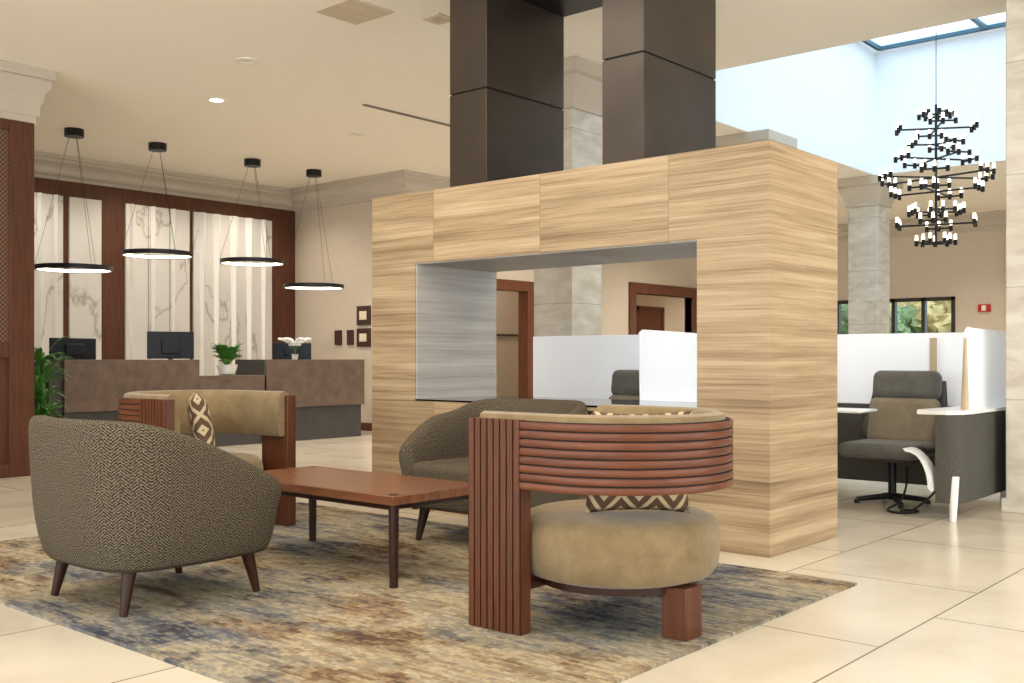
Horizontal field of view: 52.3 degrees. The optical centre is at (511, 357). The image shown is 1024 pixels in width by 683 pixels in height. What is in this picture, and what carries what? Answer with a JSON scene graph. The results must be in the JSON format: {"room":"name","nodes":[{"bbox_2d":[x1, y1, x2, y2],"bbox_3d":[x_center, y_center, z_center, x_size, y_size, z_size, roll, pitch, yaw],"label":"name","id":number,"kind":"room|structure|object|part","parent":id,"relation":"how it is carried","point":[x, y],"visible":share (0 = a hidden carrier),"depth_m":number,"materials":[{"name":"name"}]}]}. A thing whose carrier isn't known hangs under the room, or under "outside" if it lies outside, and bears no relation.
{"room":"hotel lobby","nodes":[
{"label":"hotel lobby","id":0,"kind":"room"},
{"bbox_2d":[34,177,294,375],"bbox_3d":[-5.960,-0.640,14.052,0.170,3.480,7.520,0,0,41],"label":"wall","id":1,"kind":"structure","parent":0,"point":[250,307],"depth_m":15.02,"materials":[{"name":"white stone"}]},
{"bbox_3d":[-6.165,-0.585,13.806,0.040,3.170,0.440,0,0,41],"label":"marble panel","id":2,"kind":"part","parent":1,"relation":"part of","materials":[{"name":"white stone"}]},
{"bbox_3d":[-5.816,-0.585,14.212,0.040,3.170,0.450,0,0,41],"label":"marble panel","id":3,"kind":"part","parent":1,"relation":"part of","materials":[{"name":"white stone"}]},
{"bbox_3d":[-5.104,-0.585,15.038,0.040,3.170,1.010,0,0,41],"label":"marble panel","id":4,"kind":"part","parent":1,"relation":"part of","materials":[{"name":"white stone"}]},
{"bbox_3d":[-4.272,-0.585,16.004,0.040,3.170,1.400,0,0,41],"label":"marble panel","id":5,"kind":"part","parent":1,"relation":"part of","materials":[{"name":"white stone"}]},
{"bbox_2d":[34,150,1005,241],"bbox_3d":[1.746,-2.534,15.211,32.119,0.328,13.981,0,0,-9],"label":"crown molding","id":6,"kind":"structure","parent":1,"relation":"attached to","point":[47,165],"depth_m":15.56,"materials":[{"name":"paint"}]},
{"bbox_2d":[295,201,371,422],"bbox_3d":[-2.515,-0.800,16.160,2.640,3.800,0.150,0,0,41],"label":"wall","id":7,"kind":"structure","parent":0,"point":[348,227],"depth_m":16.27,"materials":[{"name":"paint"}]},
{"bbox_2d":[334,330,341,344],"bbox_3d":[-2.699,-0.315,16.199,0.150,0.230,0.030,0,0,41],"label":"wall plaque","id":8,"kind":"object","parent":7,"relation":"attached to","point":[337,333],"visible":1,"depth_m":16.17,"materials":[{"name":"brown wood"}]},
{"bbox_2d":[347,330,353,344],"bbox_3d":[-2.483,-0.315,16.014,0.140,0.230,0.030,0,0,41],"label":"wall plaque","id":9,"kind":"object","parent":7,"relation":"attached to","point":[350,333],"visible":1,"depth_m":15.99,"materials":[{"name":"brown wood"}]},
{"bbox_2d":[357,306,370,324],"bbox_3d":[-2.249,-0.645,15.809,0.300,0.290,0.035,0,0,41],"label":"wall plaque","id":10,"kind":"object","parent":7,"relation":"attached to","point":[363,312],"visible":1,"depth_m":15.78,"materials":[{"name":"brown wood"}]},
{"bbox_2d":[357,328,370,346],"bbox_3d":[-2.249,-0.310,15.809,0.300,0.280,0.035,0,0,41],"label":"wall plaque","id":11,"kind":"object","parent":7,"relation":"attached to","point":[363,334],"visible":1,"depth_m":15.78,"materials":[{"name":"brown wood"}]},
{"bbox_2d":[361,422,371,430],"bbox_3d":[-2.138,1.040,16.528,2.590,0.120,1.240,0,0,41],"label":"baseboard","id":12,"kind":"structure","parent":7,"relation":"attached to","point":[364,426],"depth_m":15.76,"materials":[{"name":"brown wood"}]},
{"bbox_2d":[497,279,533,396],"bbox_3d":[-0.248,-0.085,16.861,0.220,2.370,1.670,0,0,41],"label":"door frame","id":13,"kind":"structure","parent":7,"relation":"attached to","point":[525,289],"depth_m":17.34,"materials":[{"name":"brown wood"}]},
{"bbox_2d":[628,282,696,334],"bbox_3d":[2.949,-0.165,20.574,0.220,2.530,2.470,0,0,41],"label":"door frame","id":14,"kind":"structure","parent":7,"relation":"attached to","point":[633,287],"depth_m":20.46,"materials":[{"name":"brown wood"}]},
{"bbox_2d":[0,0,1005,224],"bbox_3d":[4.359,-2.800,11.422,22.300,0.200,31.000,0,0,41],"label":"ceiling","id":15,"kind":"structure","parent":0,"point":[131,74],"depth_m":9.80,"materials":[{"name":"paint"}]},
{"bbox_2d":[34,127,112,273],"bbox_3d":[-5.167,-1.865,12.312,0.862,1.670,0.860,0,0,41],"label":"ring pendant light","id":16,"kind":"object","parent":15,"relation":"hanging from","point":[69,132],"visible":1,"depth_m":12.24,"materials":[{"name":"black metal"}]},
{"bbox_2d":[121,142,192,259],"bbox_3d":[-4.461,-1.990,13.132,0.862,1.420,0.860,0,0,41],"label":"ring pendant light","id":17,"kind":"object","parent":15,"relation":"hanging from","point":[152,146],"visible":1,"depth_m":13.05,"materials":[{"name":"black metal"}]},
{"bbox_2d":[207,97,225,102],"bbox_3d":[-3.091,-2.696,10.909,0.200,0.008,0.200,0,0,41],"label":"recessed light","id":18,"kind":"object","parent":15,"relation":"in","point":[213,99],"visible":1,"depth_m":10.90,"materials":[{"name":"white plastic"}]},
{"bbox_2d":[235,57,257,63],"bbox_3d":[-2.408,-2.696,9.464,0.200,0.008,0.200,0,0,41],"label":"recessed light","id":19,"kind":"object","parent":15,"relation":"in","point":[243,60],"visible":1,"depth_m":9.46,"materials":[{"name":"beige plastic"}]},
{"bbox_2d":[220,158,284,266],"bbox_3d":[-3.535,-1.990,14.208,0.862,1.420,0.860,0,0,41],"label":"ring pendant light","id":20,"kind":"object","parent":15,"relation":"hanging from","point":[254,163],"visible":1,"depth_m":14.13,"materials":[{"name":"black metal"}]},
{"bbox_2d":[283,169,343,289],"bbox_3d":[-2.850,-1.850,15.003,0.862,1.700,0.860,0,0,41],"label":"ring pendant light","id":21,"kind":"object","parent":15,"relation":"hanging from","point":[312,173],"visible":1,"depth_m":14.91,"materials":[{"name":"black metal"}]},
{"bbox_2d":[315,0,393,24],"bbox_3d":[-1.226,-2.692,8.116,0.450,0.016,0.420,0,0,41],"label":"ceiling vent","id":22,"kind":"object","parent":15,"relation":"attached to","point":[355,12],"depth_m":8.09,"materials":[{"name":"beige metal"}]},
{"bbox_2d":[349,132,365,135],"bbox_3d":[-1.859,-2.696,12.554,0.200,0.008,0.200,0,0,41],"label":"recessed light","id":23,"kind":"object","parent":15,"relation":"in","point":[350,133],"visible":1,"depth_m":12.54,"materials":[{"name":"beige"}]},
{"bbox_2d":[362,104,449,126],"bbox_3d":[-1.130,-2.692,11.615,0.050,0.016,1.370,0,0,41],"label":"ceiling vent","id":24,"kind":"object","parent":15,"relation":"attached to","point":[366,105],"depth_m":11.54,"materials":[{"name":"metal"}]},
{"bbox_2d":[421,13,449,24],"bbox_3d":[-0.583,-2.692,8.288,0.200,0.016,0.200,0,0,41],"label":"ceiling vent","id":25,"kind":"object","parent":15,"relation":"attached to","point":[437,18],"depth_m":8.26,"materials":[{"name":"beige metal"}]},
{"bbox_2d":[714,19,1005,161],"bbox_3d":[5.896,-3.750,10.679,7.200,1.700,6.720,0,0,41],"label":"skylight well","id":26,"kind":"structure","parent":15,"relation":"attached to","point":[852,97],"depth_m":14.56,"materials":[{"name":"white paint"}]},
{"bbox_2d":[716,12,1005,174],"bbox_3d":[5.896,-2.800,10.679,7.000,0.199,6.520,0,0,41],"label":"trim","id":27,"kind":"structure","parent":15,"relation":"attached to","point":[724,115],"depth_m":14.30,"materials":[{"name":"white paint"}]},
{"bbox_2d":[862,18,1005,50],"bbox_3d":[6.020,-4.525,11.497,5.940,0.050,4.940,0,0,41],"label":"skylight window","id":28,"kind":"structure","parent":15,"relation":"attached to","point":[982,26],"depth_m":14.64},
{"bbox_2d":[878,102,995,246],"bbox_3d":[4.769,-2.875,11.730,1.269,3.250,1.265,0,0,41],"label":"chandelier","id":29,"kind":"object","parent":15,"relation":"hanging from","point":[979,185],"visible":1,"depth_m":11.69,"materials":[{"name":"black metal"}]},
{"bbox_2d":[497,291,517,395],"bbox_3d":[-1.169,-0.800,18.030,0.100,3.800,4.400,0,0,41],"label":"wall","id":30,"kind":"structure","parent":0,"point":[507,301],"depth_m":19.22,"materials":[{"name":"paint"}]},
{"bbox_2d":[497,334,517,336],"bbox_3d":[-1.120,-0.420,17.987,0.030,0.040,4.400,0,0,41],"label":"trim rail","id":31,"kind":"object","parent":30,"relation":"attached to","point":[497,334],"visible":0.02,"depth_m":19.17,"materials":[{"name":"brown wood"}]},
{"bbox_2d":[0,430,1023,682],"bbox_3d":[4.359,1.150,11.422,22.300,0.100,31.000,0,0,41],"label":"floor","id":32,"kind":"structure","parent":0,"point":[934,598],"depth_m":4.40,"materials":[{"name":"tile"}]},
{"bbox_2d":[0,60,55,477],"bbox_3d":[-5.848,-0.799,8.427,0.540,3.798,4.140,0,0,41],"label":"wall pier","id":33,"kind":"object","parent":32,"relation":"on","point":[23,88],"visible":0.88,"depth_m":9.65,"materials":[{"name":"brown wood"}]},
{"bbox_3d":[-5.190,-1.125,8.995,0.015,1.950,1.660,0,0,41],"label":"cane panel","id":34,"kind":"part","parent":33,"relation":"part of","materials":[{"name":"brown wicker"}]},
{"bbox_3d":[-5.138,-0.550,9.036,0.040,3.300,1.990,0,0,41],"label":"frame","id":35,"kind":"part","parent":33,"relation":"part of","materials":[{"name":"brown wood"}]},
{"bbox_3d":[-5.848,-2.434,8.427,0.540,0.528,4.140,0,0,41],"label":"cornice","id":36,"kind":"part","parent":33,"relation":"part of","materials":[{"name":"paint"}]},
{"bbox_2d":[34,336,72,417],"bbox_3d":[-4.897,0.434,10.812,0.632,1.331,0.668,0,0,41],"label":"potted palm","id":37,"kind":"object","parent":32,"relation":"on","point":[42,370],"visible":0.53,"depth_m":10.77,"materials":[{"name":"green plant"}]},
{"bbox_2d":[34,359,363,446],"bbox_3d":[-3.931,0.560,13.328,1.050,1.080,4.470,0,0,41],"label":"reception desk","id":38,"kind":"object","parent":32,"relation":"on","point":[329,393],"visible":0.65,"depth_m":13.16,"materials":[{"name":"brown stone"}]},
{"bbox_3d":[-5.359,0.570,11.707,1.000,1.060,0.150,0,0,41],"label":"panel","id":39,"kind":"part","parent":38,"relation":"part of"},
{"bbox_2d":[49,338,95,359],"bbox_3d":[-5.112,0.054,12.132,0.180,0.570,0.620,0,0,29],"label":"computer monitor","id":40,"kind":"object","parent":38,"relation":"on","point":[77,348],"visible":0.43,"depth_m":12.11,"materials":[{"name":"plastic"}]},
{"bbox_2d":[50,360,198,362],"bbox_3d":[-4.478,0.035,12.156,0.350,0.030,1.680,0,0,41],"label":"countertop","id":41,"kind":"structure","parent":38,"relation":"on","point":[63,361],"depth_m":11.91,"materials":[{"name":"brown metal"}]},
{"bbox_3d":[-4.372,0.325,12.065,0.070,0.550,1.680,0,0,41],"label":"panel","id":42,"kind":"part","parent":38,"relation":"part of","materials":[{"name":"brown stone"}]},
{"bbox_2d":[147,331,193,359],"bbox_3d":[-4.285,0.004,13.091,0.560,0.670,0.180,0,0,-23],"label":"computer monitor","id":43,"kind":"object","parent":38,"relation":"on","point":[160,344],"visible":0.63,"depth_m":13.05,"materials":[{"name":"plastic"}]},
{"bbox_2d":[210,343,242,374],"bbox_3d":[-3.591,0.013,13.189,0.428,0.413,0.408,0,0,41],"label":"potted plant","id":44,"kind":"object","parent":38,"relation":"on","point":[227,354],"visible":0.99,"depth_m":13.10,"materials":[{"name":"green plant"}]},
{"bbox_3d":[-3.601,0.151,13.182,0.260,0.135,0.260,0,0,41],"label":"pot","id":45,"kind":"part","parent":44,"relation":"part of","materials":[{"name":"white ceramic"}]},
{"bbox_2d":[199,375,264,378],"bbox_3d":[-3.610,0.235,13.164,0.350,0.030,0.980,0,0,41],"label":"countertop","id":46,"kind":"structure","parent":38,"relation":"on","point":[203,376],"depth_m":13.10,"materials":[{"name":"brown stone"}]},
{"bbox_3d":[-3.504,0.450,13.072,0.070,0.400,0.980,0,0,41],"label":"panel","id":47,"kind":"part","parent":38,"relation":"part of","materials":[{"name":"brown stone"}]},
{"bbox_2d":[273,343,310,358],"bbox_3d":[-3.079,0.064,14.599,0.540,0.550,0.180,0,0,-26],"label":"computer monitor","id":48,"kind":"object","parent":38,"relation":"on","point":[280,350],"visible":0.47,"depth_m":14.54,"materials":[{"name":"plastic"}]},
{"bbox_2d":[278,337,310,358],"bbox_3d":[-2.917,-0.128,14.022,0.436,0.294,0.428,0,0,41],"label":"potted orchid","id":49,"kind":"object","parent":38,"relation":"on","point":[297,342],"visible":0.98,"depth_m":13.97,"materials":[{"name":"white plant"}]},
{"bbox_3d":[-2.919,-0.016,14.020,0.098,0.070,0.098,0,0,41],"label":"pot","id":50,"kind":"part","parent":49,"relation":"part of","materials":[{"name":"white ceramic"}]},
{"bbox_2d":[262,359,363,361],"bbox_3d":[-2.749,0.035,14.164,0.350,0.030,1.660,0,0,41],"label":"countertop","id":51,"kind":"structure","parent":38,"relation":"on","point":[267,360],"depth_m":14.01,"materials":[{"name":"brown metal"}]},
{"bbox_3d":[-2.643,0.350,14.073,0.070,0.600,1.660,0,0,41],"label":"panel","id":52,"kind":"part","parent":38,"relation":"part of","materials":[{"name":"brown stone"}]},
{"bbox_2d":[0,502,856,682],"bbox_3d":[-0.904,1.094,5.371,4.320,0.012,2.880,0,0,41],"label":"area rug","id":53,"kind":"object","parent":32,"relation":"on","point":[325,609],"visible":0.8,"depth_m":4.46,"materials":[{"name":"carpet"}]},
{"bbox_2d":[28,415,280,616],"bbox_3d":[-1.675,0.674,4.798,0.969,0.832,0.892,0,0,41],"label":"armchair","id":54,"kind":"object","parent":53,"relation":"on","point":[128,499],"visible":1,"depth_m":4.40,"materials":[{"name":"grey fabric"}]},
{"bbox_2d":[118,390,295,525],"bbox_3d":[-2.024,0.647,6.691,0.941,0.882,0.948,0,0,41],"label":"lounge chair","id":55,"kind":"object","parent":53,"relation":"on","point":[271,415],"visible":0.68,"depth_m":6.76,"materials":[{"name":"brown wood"}]},
{"bbox_2d":[187,391,214,445],"bbox_3d":[-1.911,0.413,6.409,0.161,0.413,0.420,0,0,-19],"label":"throw pillow","id":56,"kind":"object","parent":55,"relation":"on","point":[199,416],"depth_m":6.24,"materials":[{"name":"fabric"}]},
{"bbox_2d":[228,452,262,469],"bbox_3d":[-2.024,0.753,6.691,0.836,0.270,0.836,0,0,41],"label":"seat cushion","id":57,"kind":"object","parent":55,"relation":"on","point":[254,460],"depth_m":6.69,"materials":[{"name":"fabric"}]},
{"bbox_2d":[265,466,468,588],"bbox_3d":[-0.874,0.867,5.575,1.400,0.442,0.650,0,0,41],"label":"coffee table","id":58,"kind":"object","parent":53,"relation":"on","point":[392,493],"visible":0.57,"depth_m":5.26,"materials":[{"name":"brown wood"}]},
{"bbox_2d":[399,398,586,539],"bbox_3d":[-0.075,0.674,6.289,0.969,0.832,0.892,0,0,41],"label":"armchair","id":59,"kind":"object","parent":53,"relation":"on","point":[438,448],"visible":0.33,"depth_m":6.35,"materials":[{"name":"fabric"}]},
{"bbox_2d":[412,457,468,481],"bbox_3d":[-0.123,0.676,6.233,0.651,0.126,0.746,0,0,41],"label":"seat cushion","id":60,"kind":"object","parent":59,"relation":"on","point":[445,468],"depth_m":6.05,"materials":[{"name":"fabric"}]},
{"bbox_3d":[-0.109,0.813,6.249,0.693,0.147,0.766,0,0,41],"label":"seat","id":61,"kind":"part","parent":59,"relation":"part of","materials":[{"name":"grey fabric"}]},
{"bbox_2d":[469,404,732,641],"bbox_3d":[0.461,0.647,4.327,0.888,0.883,0.948,0,0,41],"label":"lounge chair","id":62,"kind":"object","parent":53,"relation":"on","point":[636,532],"visible":1,"depth_m":4.04,"materials":[{"name":"brown wood"}]},
{"bbox_3d":[0.263,0.913,4.497,0.070,0.050,0.840,0,0,41],"label":"rail","id":63,"kind":"part","parent":62,"relation":"part of","materials":[{"name":"brown wood"}]},
{"bbox_3d":[0.441,0.903,4.344,0.660,0.030,0.660,0,0,41],"label":"seat","id":64,"kind":"part","parent":62,"relation":"part of","materials":[{"name":"brown wood"}]},
{"bbox_2d":[531,499,719,588],"bbox_3d":[0.441,0.753,4.344,0.836,0.270,0.836,0,0,41],"label":"seat cushion","id":65,"kind":"object","parent":62,"relation":"on","point":[574,545],"depth_m":4.00,"materials":[{"name":"fabric"}]},
{"bbox_2d":[585,410,691,512],"bbox_3d":[0.500,0.413,4.136,0.420,0.415,0.155,0,0,0],"label":"throw pillow","id":66,"kind":"object","parent":62,"relation":"on","point":[654,503],"depth_m":4.10,"materials":[{"name":"fabric"}]},
{"bbox_2d":[372,140,836,557],"bbox_3d":[0.472,-0.050,7.140,3.266,2.300,0.892,0,0,41],"label":"fireplace","id":67,"kind":"object","parent":32,"relation":"on","point":[758,220],"visible":0.82,"depth_m":6.25,"materials":[{"name":"wood"}]},
{"bbox_2d":[415,396,696,407],"bbox_3d":[0.475,0.303,7.138,2.342,0.013,0.884,0,0,41],"label":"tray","id":68,"kind":"object","parent":67,"relation":"on","point":[450,401],"depth_m":7.33,"materials":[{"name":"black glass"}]},
{"bbox_2d":[450,0,715,186],"bbox_3d":[0.459,-1.950,7.146,1.630,1.497,0.860,0,0,41],"label":"chimney flue","id":69,"kind":"object","parent":67,"relation":"on","point":[507,56],"visible":0.85,"depth_m":7.15,"materials":[{"name":"brown metal"}]},
{"bbox_3d":[-0.026,-2.276,7.564,0.350,0.843,0.860,0,0,41],"label":"panel","id":70,"kind":"part","parent":69,"relation":"part of","materials":[{"name":"brown metal"}]},
{"bbox_3d":[-0.026,-1.523,7.564,0.350,0.644,0.860,0,0,41],"label":"panel","id":71,"kind":"part","parent":69,"relation":"part of","materials":[{"name":"brown metal"}]},
{"bbox_3d":[0.959,-2.276,6.716,0.310,0.843,0.860,0,0,41],"label":"panel","id":72,"kind":"part","parent":69,"relation":"part of","materials":[{"name":"brown metal"}]},
{"bbox_3d":[0.959,-1.523,6.716,0.310,0.644,0.860,0,0,41],"label":"panel","id":73,"kind":"part","parent":69,"relation":"part of","materials":[{"name":"brown metal"}]},
{"bbox_2d":[533,330,696,401],"bbox_3d":[0.484,0.444,8.623,1.900,1.317,1.360,0,0,41],"label":"pod","id":74,"kind":"object","parent":32,"relation":"on","point":[666,361],"visible":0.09,"depth_m":9.15,"materials":[{"name":"white plastic"}]},
{"bbox_2d":[608,370,639,399],"bbox_3d":[0.886,0.599,8.462,0.660,1.002,0.760,0,0,41],"label":"lounge chair","id":75,"kind":"object","parent":32,"relation":"on","point":[625,383],"visible":0.18,"depth_m":8.67,"materials":[{"name":"grey fabric"}]},
{"bbox_2d":[608,395,639,399],"bbox_3d":[1.008,0.492,8.603,0.540,0.365,0.176,0,0,41],"label":"cushion","id":76,"kind":"object","parent":75,"relation":"on","point":[622,397],"depth_m":8.64,"materials":[{"name":"beige fabric"}]},
{"bbox_2d":[837,370,947,508],"bbox_3d":[2.904,0.599,7.925,0.660,1.002,0.760,0,0,41],"label":"lounge chair","id":77,"kind":"object","parent":32,"relation":"on","point":[897,396],"visible":0.87,"depth_m":7.96,"materials":[{"name":"grey fabric"}]},
{"bbox_2d":[839,439,934,460],"bbox_3d":[2.832,0.685,7.841,0.580,0.110,0.540,0,0,41],"label":"seat cushion","id":78,"kind":"object","parent":77,"relation":"on","point":[862,449],"depth_m":7.68,"materials":[{"name":"grey fabric"}]},
{"bbox_2d":[867,397,940,441],"bbox_3d":[3.026,0.492,8.066,0.540,0.365,0.176,0,0,41],"label":"cushion","id":79,"kind":"object","parent":77,"relation":"on","point":[896,418],"depth_m":8.02,"materials":[{"name":"beige fabric"}]},
{"bbox_2d":[886,467,934,513],"bbox_3d":[2.793,0.947,7.395,0.237,0.301,0.546,0,0,0],"label":"power cable","id":80,"kind":"object","parent":32,"relation":"on","point":[903,511],"visible":1,"depth_m":7.38,"materials":[{"name":"black plastic"}]},
{"bbox_2d":[837,327,1005,521],"bbox_3d":[2.822,0.444,7.929,1.550,1.317,1.360,0,0,41],"label":"pod","id":81,"kind":"object","parent":32,"relation":"on","point":[968,464],"visible":0.65,"depth_m":7.75,"materials":[{"name":"white laminate"}]},
{"bbox_2d":[837,408,877,412],"bbox_3d":[2.455,0.389,7.770,0.420,0.022,0.340,0,0,41],"label":"tray","id":82,"kind":"object","parent":81,"relation":"on","point":[839,410],"depth_m":7.62,"materials":[{"name":"white laminate"}]},
{"bbox_3d":[3.241,0.700,8.439,1.500,0.640,0.040,0,0,41],"label":"panel","id":83,"kind":"part","parent":81,"relation":"part of","materials":[{"name":"grey fabric"}]},
{"bbox_3d":[3.327,0.100,8.240,0.050,0.520,0.030,0,0,41],"label":"privacy post","id":84,"kind":"part","parent":81,"relation":"part of","materials":[{"name":"brown wood"}]},
{"bbox_2d":[917,405,1005,414],"bbox_3d":[3.273,0.372,7.541,0.360,0.025,1.260,0,0,41],"label":"countertop","id":85,"kind":"structure","parent":81,"relation":"on","point":[954,410],"depth_m":7.15,"materials":[{"name":"white laminate"}]},
{"bbox_3d":[3.155,0.110,7.266,0.055,0.501,0.055,0,0,41],"label":"screen post","id":86,"kind":"part","parent":81,"relation":"part of","materials":[{"name":"brown wood"}]},
{"bbox_3d":[3.385,0.685,7.449,1.271,0.590,0.154,0,0,-43],"label":"panel","id":87,"kind":"part","parent":81,"relation":"part of","materials":[{"name":"grey fabric"}]},
{"bbox_2d":[1001,0,1023,513],"bbox_3d":[3.998,-0.799,7.471,0.730,3.798,0.700,0,0,41],"label":"stone pier","id":88,"kind":"object","parent":32,"relation":"on","point":[1013,502],"visible":1,"depth_m":7.40,"materials":[{"name":"stone"}]},
{"bbox_2d":[497,258,696,334],"bbox_3d":[1.714,-0.800,19.163,0.150,3.800,9.920,0,0,41],"label":"wall","id":89,"kind":"structure","parent":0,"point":[616,277],"depth_m":19.50,"materials":[{"name":"paint"}]},
{"bbox_2d":[636,294,684,331],"bbox_3d":[2.179,-0.800,25.902,0.100,3.800,11.900,0,0,41],"label":"wall","id":90,"kind":"structure","parent":0,"point":[674,307],"depth_m":28.29,"materials":[{"name":"paint"}]},
{"bbox_2d":[636,306,664,334],"bbox_3d":[3.625,-0.125,27.428,0.080,2.450,1.300,0,0,41],"label":"door","id":91,"kind":"structure","parent":90,"relation":"in","point":[647,317],"depth_m":27.40,"materials":[{"name":"brown wood"}]},
{"bbox_2d":[837,229,1005,404],"bbox_3d":[11.877,-0.800,16.958,18.130,3.800,0.200,0,0,41],"label":"wall","id":92,"kind":"structure","parent":0,"point":[973,270],"depth_m":19.75,"materials":[{"name":"paint"}]},
{"bbox_2d":[837,296,954,333],"bbox_3d":[7.548,-0.460,20.606,2.360,1.420,0.120,0,0,41],"label":"window","id":93,"kind":"structure","parent":92,"relation":"in","point":[923,300],"depth_m":20.22,"materials":[{"name":"black metal"}]},
{"bbox_2d":[978,304,990,311],"bbox_3d":[8.796,-0.930,19.426,0.220,0.140,0.080,0,0,41],"label":"fire alarm","id":94,"kind":"object","parent":92,"relation":"attached to","point":[981,307],"visible":1,"depth_m":19.39,"materials":[{"name":"red plastic"}]},
{"label":"outside","id":95,"kind":"structure","parent":0,"visible":0},
{"bbox_3d":[21.088,1.310,25.258,21.000,0.180,24.200,0,0,41],"label":"lawn","id":96,"kind":"structure","parent":95,"visible":0},
{"bbox_2d":[841,304,920,333],"bbox_3d":[8.692,-0.060,24.912,2.419,2.560,2.430,0,0,41],"label":"tree","id":97,"kind":"object","parent":96,"relation":"on","point":[905,315],"visible":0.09,"depth_m":24.49,"materials":[{"name":"green plant"}]},
{"bbox_2d":[890,302,907,308],"bbox_3d":[12.043,-1.245,31.782,4.537,4.930,4.422,0,0,41],"label":"tree","id":98,"kind":"object","parent":96,"relation":"on","point":[901,304],"visible":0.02,"depth_m":29.78,"materials":[{"name":"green plant"}]},
{"bbox_2d":[905,301,950,332],"bbox_3d":[10.658,-0.256,25.132,2.623,2.951,2.678,0,0,41],"label":"tree","id":99,"kind":"object","parent":96,"relation":"on","point":[938,312],"visible":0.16,"depth_m":24.34,"materials":[{"name":"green plant"}]},
{"bbox_3d":[0.528,1.010,9.839,0.520,0.180,0.520,0,0,41],"label":"plinth","id":100,"kind":"object","parent":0,"visible":0},
{"bbox_2d":[534,108,601,336],"bbox_3d":[0.527,-0.610,9.839,0.460,3.420,0.460,0,0,41],"label":"column","id":101,"kind":"structure","parent":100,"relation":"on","point":[567,300],"depth_m":9.65,"materials":[{"name":"stone"}]},
{"bbox_2d":[562,56,601,116],"bbox_3d":[0.527,-2.489,9.839,0.760,0.418,0.760,0,0,41],"label":"capital","id":102,"kind":"object","parent":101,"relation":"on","point":[582,77],"visible":0.42,"depth_m":9.50,"materials":[{"name":"paint"}]},
{"bbox_3d":[2.979,1.010,12.809,0.520,0.180,0.520,0,0,41],"label":"plinth","id":103,"kind":"object","parent":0,"visible":0},
{"bbox_3d":[2.979,-0.610,12.809,0.460,3.420,0.460,0,0,41],"label":"shaft","id":104,"kind":"object","parent":103,"relation":"on","visible":0},
{"bbox_2d":[716,129,796,148],"bbox_3d":[2.979,-2.489,12.809,0.760,0.418,0.760,0,0,41],"label":"capital","id":105,"kind":"object","parent":104,"relation":"on","point":[765,134],"visible":0.17,"depth_m":12.51,"materials":[{"name":"paint"}]},
{"bbox_3d":[5.413,1.010,15.819,0.520,0.180,0.520,0,0,41],"label":"plinth","id":106,"kind":"object","parent":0,"visible":0},
{"bbox_2d":[848,205,889,333],"bbox_3d":[5.413,-0.610,15.819,0.460,3.420,0.460,0,0,41],"label":"column","id":107,"kind":"structure","parent":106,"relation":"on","point":[868,226],"depth_m":15.65,"materials":[{"name":"stone"}]},
{"bbox_2d":[837,174,902,207],"bbox_3d":[5.413,-2.489,15.819,0.760,0.418,0.760,0,0,41],"label":"capital","id":108,"kind":"object","parent":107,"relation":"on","point":[863,190],"visible":0.74,"depth_m":15.58,"materials":[{"name":"paint"}]}
]}

